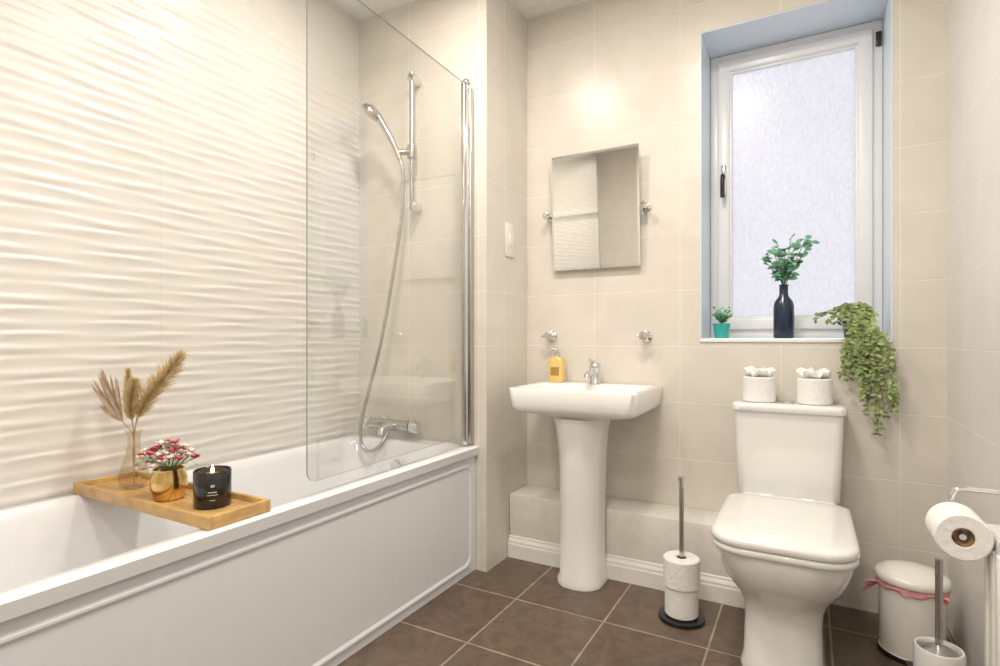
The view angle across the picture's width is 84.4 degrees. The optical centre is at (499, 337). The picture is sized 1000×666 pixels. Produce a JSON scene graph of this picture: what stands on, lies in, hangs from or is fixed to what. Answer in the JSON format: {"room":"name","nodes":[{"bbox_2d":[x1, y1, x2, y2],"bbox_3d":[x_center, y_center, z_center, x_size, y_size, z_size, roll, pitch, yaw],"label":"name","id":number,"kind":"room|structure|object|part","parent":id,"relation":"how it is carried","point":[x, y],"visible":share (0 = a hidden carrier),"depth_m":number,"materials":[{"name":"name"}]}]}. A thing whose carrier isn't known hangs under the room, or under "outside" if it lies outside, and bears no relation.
{"room":"bathroom","nodes":[
{"label":"bathroom","id":0,"kind":"room"},
{"bbox_2d":[0,0,359,507],"bbox_3d":[-1.529,-0.290,1.502,0.099,2.680,3.130,0,0,29],"label":"wall","id":1,"kind":"structure","parent":0,"point":[153,152],"depth_m":2.02,"materials":[{"name":"tile"}]},
{"bbox_2d":[359,0,526,571],"bbox_3d":[-0.262,-0.290,2.993,0.857,2.680,0.710,0,0,29],"label":"wall","id":2,"kind":"structure","parent":0,"point":[417,376],"depth_m":2.63,"materials":[{"name":"tile"}]},
{"bbox_2d":[358,72,421,452],"bbox_3d":[-0.551,-0.356,2.627,0.345,1.798,0.209,0,0,29],"label":"shower mixer","id":3,"kind":"object","parent":2,"relation":"attached to","point":[384,423],"visible":1,"depth_m":2.60,"materials":[{"name":"metal"}]},
{"bbox_3d":[-0.662,0.418,2.735,0.046,0.060,0.062,0,0,29],"label":"valve handle","id":4,"kind":"part","parent":3,"relation":"part of","materials":[{"name":"silver metal"}]},
{"bbox_3d":[-0.527,0.426,2.582,0.032,0.056,0.120,0,0,29],"label":"bath spout","id":5,"kind":"part","parent":3,"relation":"part of","materials":[{"name":"silver metal"}]},
{"bbox_3d":[-0.527,-0.947,2.585,0.140,0.233,0.033,0,0,14],"label":"handset handle","id":6,"kind":"part","parent":3,"relation":"part of","materials":[{"name":"metal"}]},
{"bbox_3d":[-0.449,-0.875,2.599,0.072,0.040,0.031,0,0,-25],"label":"slider arm","id":7,"kind":"part","parent":3,"relation":"part of","materials":[{"name":"metal"}]},
{"bbox_3d":[-0.418,-0.930,2.614,0.023,0.650,0.023,0,0,29],"label":"riser rail","id":8,"kind":"part","parent":3,"relation":"part of","materials":[{"name":"metal"}]},
{"bbox_3d":[-0.401,0.418,2.590,0.046,0.060,0.062,0,0,29],"label":"valve handle","id":9,"kind":"part","parent":3,"relation":"part of","materials":[{"name":"silver metal"}]},
{"bbox_2d":[505,222,514,257],"bbox_3d":[0.049,-0.470,2.659,0.010,0.160,0.090,0,0,29],"label":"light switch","id":10,"kind":"object","parent":2,"relation":"attached to","point":[509,228],"visible":1,"depth_m":2.65,"materials":[{"name":"paint"}]},
{"bbox_2d":[330,0,589,21],"bbox_3d":[-0.239,-1.670,1.188,2.658,0.080,3.840,0,0,29],"label":"ceiling","id":11,"kind":"structure","parent":0,"point":[530,9],"depth_m":2.71,"materials":[{"name":"paint"}]},
{"bbox_2d":[337,557,955,665],"bbox_3d":[-0.288,1.090,1.100,2.658,0.080,3.640,0,0,29],"label":"floor","id":12,"kind":"structure","parent":0,"point":[516,612],"depth_m":1.97,"materials":[{"name":"tile"}]},
{"bbox_2d":[0,433,477,665],"bbox_3d":[-0.867,0.767,1.841,0.718,0.564,1.888,0,0,29],"label":"bathtub","id":13,"kind":"object","parent":12,"relation":"on","point":[335,563],"visible":0.95,"depth_m":1.64,"materials":[{"name":"plastic"}]},
{"bbox_2d":[73,471,270,530],"bbox_3d":[-0.986,0.467,1.631,0.688,0.034,0.185,0,0,29],"label":"tray","id":14,"kind":"object","parent":13,"relation":"on","point":[136,496],"visible":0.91,"depth_m":1.55,"materials":[{"name":"brown wood"}]},
{"bbox_2d":[91,348,187,488],"bbox_3d":[-1.127,0.246,1.701,0.375,0.438,0.112,0,0,15],"label":"vase","id":15,"kind":"object","parent":14,"relation":"on","point":[111,400],"visible":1,"depth_m":1.70,"materials":[{"name":"clear glass"}]},
{"bbox_2d":[132,439,199,501],"bbox_3d":[-0.974,0.380,1.607,0.180,0.171,0.171,0,0,29],"label":"flower pot","id":16,"kind":"object","parent":14,"relation":"on","point":[168,482],"visible":1,"depth_m":1.57,"materials":[{"name":"gold metal"}]},
{"bbox_3d":[-0.960,0.421,1.602,0.096,0.088,0.096,0,0,29],"label":"pot","id":17,"kind":"part","parent":16,"relation":"part of","materials":[{"name":"gold metal"}]},
{"bbox_2d":[193,464,231,509],"bbox_3d":[-0.801,0.408,1.538,0.096,0.114,0.096,0,0,29],"label":"candle jar","id":18,"kind":"object","parent":14,"relation":"on","point":[212,485],"visible":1,"depth_m":1.50,"materials":[{"name":"black glass"}]},
{"bbox_2d":[306,0,473,480],"bbox_3d":[-0.363,-0.341,2.089,0.036,1.638,0.963,0,0,29],"label":"screen","id":19,"kind":"object","parent":13,"relation":"on","point":[467,94],"visible":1,"depth_m":2.46,"materials":[{"name":"clear glass"}]},
{"bbox_3d":[-0.155,-0.332,2.474,0.022,1.619,0.028,0,0,29],"label":"hinge post","id":20,"kind":"part","parent":19,"relation":"part of","materials":[{"name":"silver metal"}]},
{"bbox_2d":[509,381,661,591],"bbox_3d":[0.381,0.632,2.441,0.566,0.834,0.442,0,0,29],"label":"basin","id":21,"kind":"object","parent":12,"relation":"on","point":[582,413],"visible":0.98,"depth_m":2.30,"materials":[{"name":"ceramic"}]},
{"bbox_2d":[548,347,564,382],"bbox_3d":[0.276,0.130,2.684,0.076,0.170,0.055,0,0,29],"label":"soap dispenser","id":22,"kind":"object","parent":21,"relation":"on","point":[556,364],"visible":1,"depth_m":2.66,"materials":[{"name":"yellow plastic"}]},
{"bbox_3d":[0.381,0.287,2.441,0.566,0.145,0.442,0,0,29],"label":"bowl","id":23,"kind":"part","parent":21,"relation":"part of","materials":[{"name":"ceramic"}]},
{"bbox_2d":[583,357,600,383],"bbox_3d":[0.422,0.150,2.544,0.056,0.128,0.153,0,0,29],"label":"mixer tap","id":24,"kind":"object","parent":21,"relation":"on","point":[593,374],"visible":1,"depth_m":2.56,"materials":[{"name":"silver metal"}]},
{"bbox_3d":[0.413,0.169,2.529,0.030,0.047,0.119,0,0,29],"label":"spout","id":25,"kind":"part","parent":24,"relation":"part of","materials":[{"name":"silver metal"}]},
{"bbox_3d":[0.423,0.107,2.557,0.019,0.042,0.082,0,0,38],"label":"lever","id":26,"kind":"part","parent":24,"relation":"part of","materials":[{"name":"silver metal"}]},
{"bbox_2d":[510,485,729,577],"bbox_3d":[0.642,0.899,2.438,1.258,0.299,0.193,0,0,29],"label":"ledge","id":27,"kind":"object","parent":12,"relation":"on","point":[634,529],"visible":0.42,"depth_m":2.39,"materials":[{"name":"tile"},{"name":"white paint"}]},
{"bbox_2d":[508,534,744,608],"bbox_3d":[0.591,0.998,2.346,1.258,0.102,0.016,0,0,29],"label":"baseboard","id":28,"kind":"structure","parent":27,"relation":"attached to","point":[713,588],"depth_m":2.35,"materials":[{"name":"white wood"}]},
{"bbox_2d":[658,476,704,629],"bbox_3d":[0.679,0.783,2.066,0.168,0.531,0.168,0,0,29],"label":"stand","id":29,"kind":"object","parent":12,"relation":"on","point":[681,568],"visible":1,"depth_m":2.02,"materials":[{"name":"white paper"}]},
{"bbox_2d":[711,398,859,665],"bbox_3d":[0.988,0.648,1.915,0.402,0.802,0.764,0,0,29],"label":"toilet","id":30,"kind":"object","parent":12,"relation":"on","point":[786,541],"visible":1,"depth_m":1.74,"materials":[{"name":"ceramic"}]},
{"bbox_2d":[743,366,775,402],"bbox_3d":[1.039,0.183,2.210,0.120,0.139,0.122,0,0,29],"label":"toilet roll","id":31,"kind":"object","parent":30,"relation":"on","point":[759,385],"visible":1,"depth_m":2.16,"materials":[{"name":"paper"}]},
{"bbox_3d":[0.934,0.636,1.819,0.398,0.021,0.539,0,0,29],"label":"seat","id":32,"kind":"part","parent":30,"relation":"part of","materials":[{"name":"plastic"}]},
{"bbox_3d":[0.934,0.607,1.819,0.402,0.034,0.543,0,0,29],"label":"lid","id":33,"kind":"part","parent":30,"relation":"part of","materials":[{"name":"plastic"}]},
{"bbox_2d":[741,492,835,504],"bbox_3d":[1.108,0.662,2.130,0.330,0.115,0.200,0,0,29],"label":"hinge","id":34,"kind":"object","parent":30,"relation":"attached to","point":[784,495],"depth_m":2.07,"materials":[{"name":"plastic"}]},
{"bbox_3d":[1.125,0.269,2.160,0.388,0.031,0.204,0,0,29],"label":"cistern lid","id":35,"kind":"part","parent":30,"relation":"part of","materials":[{"name":"ceramic"}]},
{"bbox_2d":[796,367,832,405],"bbox_3d":[1.204,0.183,2.117,0.122,0.139,0.120,0,0,29],"label":"toilet roll","id":36,"kind":"object","parent":30,"relation":"on","point":[814,387],"visible":1,"depth_m":2.07,"materials":[{"name":"paper"}]},
{"bbox_2d":[861,560,951,665],"bbox_3d":[1.365,0.903,1.824,0.228,0.292,0.223,0,0,-34],"label":"pedal bin","id":37,"kind":"object","parent":12,"relation":"on","point":[906,589],"visible":0.83,"depth_m":1.78,"materials":[{"name":"metal"}]},
{"bbox_3d":[1.369,0.780,1.835,0.208,0.047,0.208,0,0,29],"label":"lid","id":38,"kind":"part","parent":37,"relation":"part of","materials":[{"name":"metal"}]},
{"bbox_2d":[913,558,966,665],"bbox_3d":[1.252,0.840,1.574,0.126,0.419,0.126,0,0,29],"label":"toilet brush","id":39,"kind":"object","parent":12,"relation":"on","point":[927,651],"visible":1,"depth_m":1.56,"materials":[{"name":"ceramic"},{"name":"brushed steel"},{"name":"black plastic"}]},
{"bbox_3d":[1.252,0.790,1.574,0.019,0.320,0.019,0,0,29],"label":"handle","id":40,"kind":"part","parent":39,"relation":"part of","materials":[{"name":"metal"}]},
{"bbox_2d":[713,323,730,337],"bbox_3d":[0.988,-0.032,2.461,0.074,0.066,0.074,0,0,29],"label":"pot","id":41,"kind":"object","parent":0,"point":[721,330],"depth_m":2.43,"materials":[{"name":"teal ceramic"}]},
{"bbox_2d":[527,0,947,626],"bbox_3d":[0.977,-0.290,2.536,1.851,2.680,0.300,0,0,29],"label":"wall","id":42,"kind":"structure","parent":0,"point":[602,74],"depth_m":2.45,"materials":[{"name":"tile"}]},
{"bbox_2d":[541,331,556,340],"bbox_3d":[0.246,-0.010,2.732,0.072,0.052,0.067,0,0,29],"label":"towel hook","id":43,"kind":"object","parent":42,"relation":"attached to","point":[552,335],"visible":1,"depth_m":2.71,"materials":[{"name":"silver metal"}]},
{"bbox_3d":[0.236,-0.010,2.713,0.048,0.048,0.023,0,0,29],"label":"knob","id":44,"kind":"part","parent":43,"relation":"part of","materials":[{"name":"silver metal"}]},
{"bbox_2d":[543,143,650,270],"bbox_3d":[0.449,-0.605,2.620,0.517,0.550,0.066,0,0,29],"label":"wall mirror","id":45,"kind":"object","parent":42,"relation":"attached to","point":[596,204],"visible":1,"depth_m":2.60,"materials":[{"name":"silver glass"}]},
{"bbox_2d":[635,330,651,340],"bbox_3d":[0.657,-0.010,2.503,0.072,0.052,0.067,0,0,29],"label":"towel hook","id":46,"kind":"object","parent":42,"relation":"attached to","point":[645,335],"visible":1,"depth_m":2.48,"materials":[{"name":"silver metal"}]},
{"bbox_3d":[0.646,-0.010,2.484,0.048,0.048,0.023,0,0,29],"label":"knob","id":47,"kind":"part","parent":46,"relation":"part of","materials":[{"name":"silver metal"}]},
{"bbox_2d":[700,33,710,337],"bbox_3d":[0.952,-0.669,2.549,0.006,1.340,0.297,0,0,29],"label":"trim","id":48,"kind":"structure","parent":42,"relation":"attached to","point":[705,59],"depth_m":2.49,"materials":[{"name":"white paint"}]},
{"bbox_2d":[710,19,882,337],"bbox_3d":[1.295,-0.666,2.459,0.680,1.334,0.121,0,0,29],"label":"window","id":49,"kind":"structure","parent":42,"relation":"in","point":[844,39],"depth_m":2.46,"materials":[{"name":"plastic"}]},
{"bbox_3d":[1.034,-0.666,2.647,0.040,1.334,0.049,0,0,29],"label":"outer frame","id":50,"kind":"part","parent":49,"relation":"part of","materials":[{"name":"white plastic"}]},
{"bbox_3d":[1.034,-0.706,2.561,0.020,0.113,0.043,0,0,29],"label":"handle","id":51,"kind":"part","parent":49,"relation":"part of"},
{"bbox_2d":[721,165,725,194],"bbox_3d":[1.048,-0.740,2.586,0.022,0.140,0.010,0,0,29],"label":"plate","id":52,"kind":"object","parent":49,"relation":"attached to","point":[723,168],"depth_m":2.58,"materials":[{"name":"silver metal"}]},
{"bbox_3d":[1.061,-0.668,2.611,0.052,1.260,0.046,0,0,29],"label":"sash","id":53,"kind":"part","parent":49,"relation":"part of","materials":[{"name":"white plastic"}]},
{"bbox_2d":[730,72,732,318],"bbox_3d":[1.087,-0.668,2.598,0.014,1.164,0.024,0,0,29],"label":"bead","id":54,"kind":"object","parent":49,"relation":"attached to","point":[731,75],"visible":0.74,"depth_m":2.59,"materials":[{"name":"plastic"}]},
{"bbox_3d":[1.308,-0.668,2.481,0.504,1.153,0.004,0,0,29],"label":"pane","id":55,"kind":"part","parent":49,"relation":"part of","materials":[{"name":"white glass"}]},
{"bbox_2d":[855,44,857,302],"bbox_3d":[1.523,-0.668,2.354,0.014,1.164,0.024,0,0,29],"label":"bead","id":56,"kind":"object","parent":49,"relation":"attached to","point":[856,47],"visible":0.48,"depth_m":2.35,"materials":[{"name":"plastic"}]},
{"bbox_3d":[1.548,-0.668,2.339,0.052,1.260,0.046,0,0,29],"label":"sash","id":57,"kind":"part","parent":49,"relation":"part of","materials":[{"name":"white plastic"}]},
{"bbox_3d":[1.592,-0.666,2.334,0.040,1.334,0.049,0,0,29],"label":"outer frame","id":58,"kind":"part","parent":49,"relation":"part of","materials":[{"name":"white plastic"}]},
{"bbox_2d":[876,31,881,46],"bbox_3d":[1.581,-1.250,2.305,0.020,0.060,0.011,0,0,29],"label":"hinge","id":59,"kind":"object","parent":49,"relation":"attached to","point":[878,33],"visible":1,"depth_m":2.30,"materials":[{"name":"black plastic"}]},
{"bbox_2d":[700,338,892,342],"bbox_3d":[1.238,0.011,2.357,0.692,0.017,0.256,0,0,29],"label":"sill","id":60,"kind":"structure","parent":42,"relation":"attached to","point":[746,340],"depth_m":2.26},
{"bbox_2d":[712,306,732,337],"bbox_3d":[0.989,-0.070,2.465,0.088,0.144,0.085,0,0,-17],"label":"potted succulent","id":61,"kind":"object","parent":60,"relation":"on","point":[721,329],"visible":0.98,"depth_m":2.44,"materials":[{"name":"teal ceramic"}]},
{"bbox_2d":[762,234,819,337],"bbox_3d":[1.228,-0.216,2.339,0.223,0.435,0.132,0,0,29],"label":"vase","id":62,"kind":"object","parent":60,"relation":"on","point":[783,308],"visible":0.98,"depth_m":2.33,"materials":[{"name":"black ceramic"}]},
{"bbox_2d":[812,301,900,435],"bbox_3d":[1.390,0.110,2.138,0.193,0.509,0.309,0,0,-8],"label":"trailing plant","id":63,"kind":"object","parent":60,"relation":"on","point":[857,323],"visible":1,"depth_m":2.07,"materials":[{"name":"green plant"}]},
{"bbox_3d":[1.411,-0.036,2.196,0.090,0.076,0.090,0,0,29],"label":"pot","id":64,"kind":"part","parent":63,"relation":"part of","materials":[{"name":"black ceramic"}]},
{"bbox_2d":[883,0,892,337],"bbox_3d":[1.552,-0.669,2.214,0.006,1.340,0.297,0,0,29],"label":"trim reveal","id":65,"kind":"structure","parent":42,"relation":"attached to","point":[888,14],"depth_m":2.15,"materials":[{"name":"white paint"}]},
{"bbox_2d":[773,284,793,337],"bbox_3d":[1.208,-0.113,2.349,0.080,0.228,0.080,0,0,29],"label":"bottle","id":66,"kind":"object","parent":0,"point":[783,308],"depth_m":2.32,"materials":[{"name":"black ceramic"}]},
{"bbox_2d":[701,0,886,58],"bbox_3d":[1.252,-1.337,2.381,0.681,0.006,0.297,0,0,29],"label":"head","id":67,"kind":"object","parent":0,"point":[827,15],"depth_m":2.36},
{"bbox_2d":[913,636,966,665],"bbox_3d":[1.252,0.958,1.574,0.120,0.151,0.120,0,0,29],"label":"pot","id":68,"kind":"object","parent":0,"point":[926,651],"depth_m":1.56,"materials":[{"name":"ceramic"}]},
{"bbox_2d":[948,0,999,665],"bbox_3d":[0.804,-0.290,0.433,0.100,2.680,3.540,0,0,29],"label":"wall","id":69,"kind":"structure","parent":0,"point":[973,25],"depth_m":1.70,"materials":[{"name":"tile"}]},
{"bbox_2d":[925,486,999,561],"bbox_3d":[1.050,0.392,1.190,0.207,0.153,0.142,0,0,29],"label":"toilet roll holder","id":70,"kind":"object","parent":69,"relation":"attached to","point":[956,529],"visible":1,"depth_m":1.17,"materials":[{"name":"paper"},{"name":"cardboard"},{"name":"chrome"}]},
{"bbox_3d":[1.064,0.379,1.175,0.160,0.093,0.119,0,0,29],"label":"arm","id":71,"kind":"part","parent":70,"relation":"part of","materials":[{"name":"silver metal"}]},
{"bbox_2d":[984,524,999,665],"bbox_3d":[0.872,0.727,0.770,0.108,0.644,0.955,0,0,29],"label":"radiator","id":72,"kind":"object","parent":69,"relation":"attached to","point":[992,561],"visible":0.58,"depth_m":1.14,"materials":[{"name":"white metal"}]},
{"bbox_2d":[986,524,999,540],"bbox_3d":[0.862,0.412,0.776,0.072,0.015,0.951,0,0,29],"label":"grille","id":73,"kind":"object","parent":72,"relation":"attached to","point":[995,529],"depth_m":1.16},
{"bbox_3d":[0.835,0.655,0.791,0.014,0.490,0.955,0,0,29],"label":"panel","id":74,"kind":"part","parent":72,"relation":"part of","materials":[{"name":"white metal"}]}
]}

